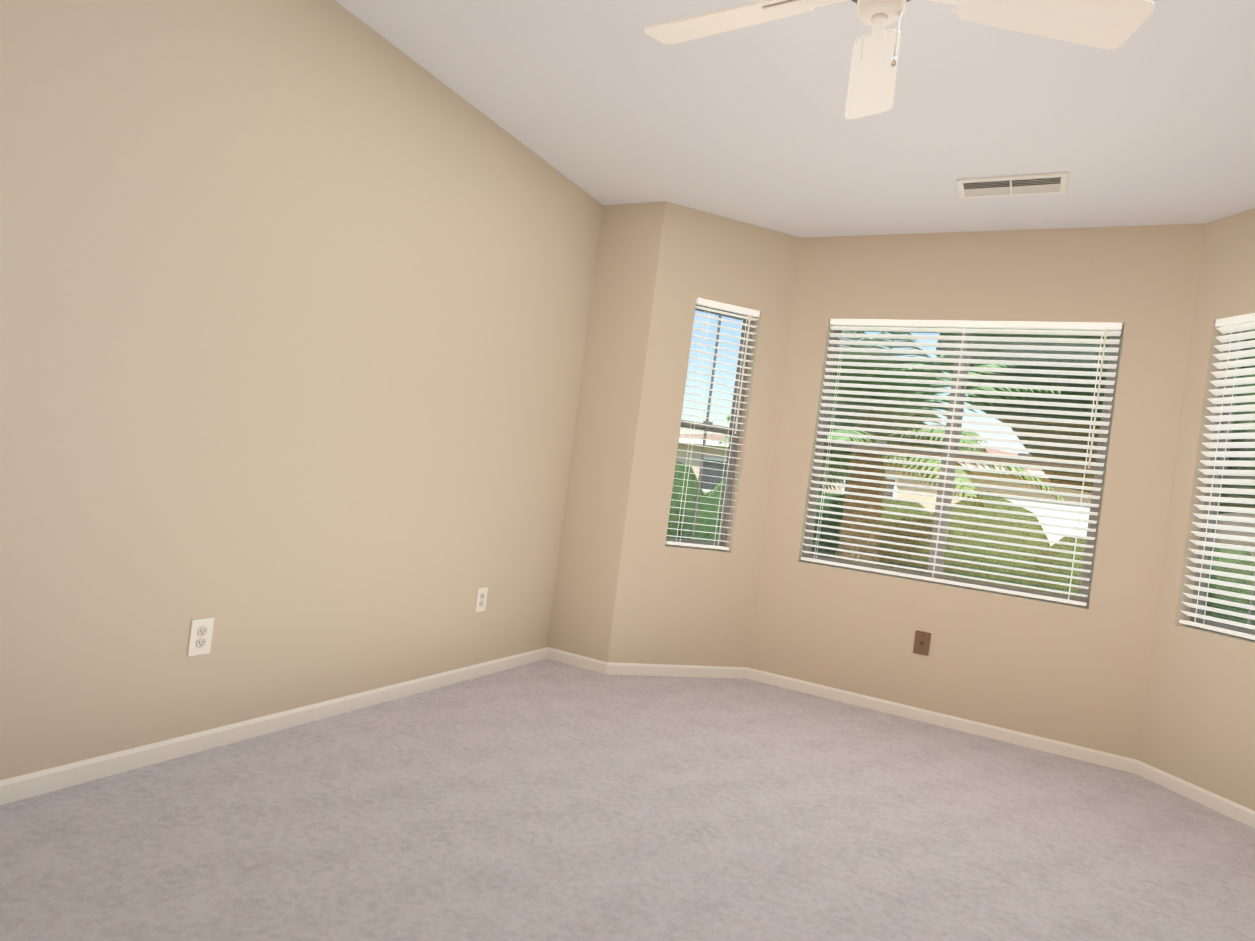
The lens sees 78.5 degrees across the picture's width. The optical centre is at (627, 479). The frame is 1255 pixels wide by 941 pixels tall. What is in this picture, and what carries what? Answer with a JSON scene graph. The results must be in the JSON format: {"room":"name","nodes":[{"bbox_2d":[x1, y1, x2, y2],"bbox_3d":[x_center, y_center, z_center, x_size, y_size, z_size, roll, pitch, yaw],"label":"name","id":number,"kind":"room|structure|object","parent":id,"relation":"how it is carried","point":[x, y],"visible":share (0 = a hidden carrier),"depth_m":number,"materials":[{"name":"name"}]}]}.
{"room":"empty bedroom","nodes":[
{"label":"empty bedroom","id":0,"kind":"room"},
{"bbox_2d":[0,0,602,779],"bbox_3d":[-1.474,-0.428,2.494,0.160,2.700,5.048,7,0,28],"label":"wall","id":1,"kind":"structure","parent":0,"point":[294,304],"depth_m":2.68,"materials":[{"name":"beige paint"}]},
{"bbox_2d":[187,617,213,656],"bbox_3d":[-1.443,0.534,2.602,0.009,0.125,0.080,7,0,28],"label":"electrical outlet","id":2,"kind":"object","parent":1,"relation":"attached to","point":[200,636],"visible":1,"depth_m":2.60,"materials":[{"name":"white plastic"}]},
{"bbox_2d":[0,647,547,804],"bbox_3d":[-1.564,0.888,2.454,0.013,0.066,4.728,7,0,28],"label":"baseboard","id":3,"kind":"structure","parent":1,"relation":"attached to","point":[20,787],"depth_m":2.72,"materials":[{"name":"white wood"}]},
{"bbox_2d":[475,587,487,611],"bbox_3d":[-0.747,0.616,3.936,0.009,0.125,0.080,7,0,28],"label":"electrical outlet","id":4,"kind":"object","parent":1,"relation":"attached to","point":[481,599],"visible":1,"depth_m":3.93,"materials":[{"name":"white plastic"}]},
{"bbox_2d":[547,201,665,661],"bbox_3d":[-0.096,-0.255,4.524,0.410,2.700,0.160,7,0,28],"label":"wall","id":5,"kind":"structure","parent":0,"point":[605,428],"depth_m":4.45,"materials":[{"name":"beige paint"}]},
{"bbox_2d":[547,647,607,673],"bbox_3d":[-0.299,1.047,4.447,0.416,0.066,0.013,7,0,28],"label":"baseboard","id":6,"kind":"structure","parent":5,"relation":"attached to","point":[580,661],"depth_m":4.44,"materials":[{"name":"white wood"}]},
{"bbox_2d":[0,659,1254,940],"bbox_3d":[0.340,1.223,1.820,4.521,0.120,5.903,7,0,28],"label":"floor","id":7,"kind":"structure","parent":0,"point":[546,799],"depth_m":2.44,"materials":[{"name":"carpet"}]},
{"bbox_2d":[608,202,800,666],"bbox_3d":[0.439,-0.187,4.592,0.903,2.700,0.160,7,0,-21],"label":"wall","id":8,"kind":"structure","parent":0,"point":[674,605],"depth_m":4.50,"materials":[{"name":"beige paint"}]},
{"bbox_2d":[606,662,746,678],"bbox_3d":[0.301,1.123,4.511,0.909,0.066,0.013,7,0,-21],"label":"baseboard","id":9,"kind":"structure","parent":8,"relation":"attached to","point":[613,668],"depth_m":4.50,"materials":[{"name":"white wood"}]},
{"bbox_2d":[665,304,753,550],"bbox_3d":[0.473,-0.314,4.631,0.435,1.460,0.080,7,0,-21],"label":"window","id":10,"kind":"structure","parent":8,"relation":"in","point":[723,523],"depth_m":4.67,"materials":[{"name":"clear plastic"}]},
{"bbox_2d":[666,297,759,549],"bbox_3d":[0.504,-0.316,4.549,0.411,1.444,0.069,7,0,-21],"label":"window blinds","id":11,"kind":"object","parent":10,"relation":"attached to","point":[750,313],"visible":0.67,"depth_m":4.55,"materials":[{"name":"white plastic"}]},
{"bbox_2d":[335,0,1254,237],"bbox_3d":[0.696,-1.589,1.819,4.521,0.150,5.903,7,0,28],"label":"ceiling","id":12,"kind":"structure","parent":0,"point":[1150,120],"depth_m":3.10,"materials":[{"name":"white paint"}]},
{"bbox_2d":[644,0,1154,118],"bbox_3d":[0.604,-1.258,1.891,1.233,0.530,1.263,7,0,28],"label":"ceiling fan","id":13,"kind":"object","parent":12,"relation":"hanging from","point":[1108,24],"visible":1,"depth_m":1.95,"materials":[{"name":"white"}]},
{"bbox_2d":[956,172,1068,198],"bbox_3d":[1.793,-1.369,3.592,0.460,0.014,0.220,7,0,28],"label":"ceiling vent","id":14,"kind":"object","parent":12,"relation":"in","point":[1021,185],"visible":1,"depth_m":3.58,"materials":[{"name":"white metal"}]},
{"bbox_2d":[747,223,1204,759],"bbox_3d":[1.802,-0.015,4.281,2.142,2.700,0.160,7,0,28],"label":"wall","id":15,"kind":"structure","parent":0,"point":[1074,675],"depth_m":4.08,"materials":[{"name":"beige paint"}]},
{"bbox_2d":[913,630,930,655],"bbox_3d":[1.615,0.899,4.219,0.080,0.125,0.016,7,0,28],"label":"jack","id":16,"kind":"object","parent":15,"relation":"attached to","point":[921,643],"visible":1,"depth_m":4.22,"materials":[{"name":"brown plastic"}]},
{"bbox_2d":[745,667,1135,772],"bbox_3d":[1.597,1.287,4.205,2.002,0.066,0.013,7,0,28],"label":"baseboard","id":17,"kind":"structure","parent":15,"relation":"attached to","point":[1109,760],"depth_m":4.12,"materials":[{"name":"white wood"}]},
{"bbox_2d":[801,325,1122,607],"bbox_3d":[1.811,-0.144,4.319,1.495,1.460,0.080,7,0,28],"label":"window","id":18,"kind":"structure","parent":15,"relation":"in","point":[947,516],"depth_m":4.29,"materials":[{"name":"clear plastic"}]},
{"bbox_2d":[801,319,1121,605],"bbox_3d":[1.772,-0.155,4.241,1.471,1.444,0.069,7,0,28],"label":"window blinds","id":19,"kind":"object","parent":18,"relation":"attached to","point":[1016,327],"visible":0.92,"depth_m":4.20,"materials":[{"name":"white plastic"}]},
{"bbox_2d":[1137,208,1254,810],"bbox_3d":[2.828,0.116,3.325,0.160,2.700,0.903,7,0,-14],"label":"wall","id":20,"kind":"structure","parent":0,"point":[1198,724],"depth_m":3.61,"materials":[{"name":"beige paint"}]},
{"bbox_2d":[1134,760,1254,828],"bbox_3d":[2.580,1.412,3.303,0.013,0.066,0.909,7,0,-14],"label":"baseboard","id":21,"kind":"structure","parent":20,"relation":"attached to","point":[1224,806],"depth_m":3.43,"materials":[{"name":"white wood"}]},
{"bbox_2d":[1187,329,1254,641],"bbox_3d":[2.852,-0.012,3.419,0.080,1.460,0.515,7,0,-14],"label":"window","id":22,"kind":"structure","parent":20,"relation":"in","point":[1217,624],"depth_m":3.63,"materials":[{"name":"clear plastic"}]},
{"bbox_2d":[1179,313,1254,639],"bbox_3d":[2.769,-0.029,3.398,0.069,1.444,0.491,7,0,-14],"label":"window blinds","id":23,"kind":"object","parent":22,"relation":"attached to","point":[1240,323],"visible":0.98,"depth_m":3.52,"materials":[{"name":"white plastic"}]},
{"label":"outside","id":24,"kind":"structure","parent":0,"visible":0},
{"bbox_3d":[13.862,3.201,46.048,100.000,0.300,85.087,7,0,28],"label":"ground","id":25,"kind":"structure","parent":24,"visible":0},
{"bbox_2d":[676,434,1091,545],"bbox_3d":[10.515,0.518,30.495,17.000,4.200,11.020,7,0,28],"label":"house","id":26,"kind":"structure","parent":25,"relation":"on","point":[924,498],"depth_m":25.18,"materials":[{"name":"paint"}]},
{"bbox_2d":[708,331,1063,564],"bbox_3d":[2.384,0.083,7.266,3.048,3.050,2.837,7,0,28],"label":"palm tree","id":27,"kind":"object","parent":25,"relation":"on","point":[875,522],"depth_m":7.02,"materials":[{"name":"green plant"}]},
{"bbox_2d":[667,461,1254,629],"bbox_3d":[2.472,0.787,9.412,13.003,1.740,1.373,7,0,28],"label":"hedge","id":28,"kind":"object","parent":25,"relation":"on","point":[683,533],"depth_m":8.39,"materials":[{"name":"green plant"}]},
{"bbox_2d":[936,333,1254,513],"bbox_3d":[6.981,-0.420,9.886,5.994,5.198,4.159,7,0,28],"label":"tree","id":29,"kind":"object","parent":25,"relation":"on","point":[1065,457],"depth_m":9.36,"materials":[{"name":"green plant"}]},
{"bbox_2d":[1215,513,1254,556],"bbox_3d":[26.766,2.529,21.887,16.000,4.300,11.020,7,0,28],"label":"house","id":30,"kind":"structure","parent":25,"relation":"on","point":[1237,533],"depth_m":25.51,"materials":[{"name":"paint"}]}
]}

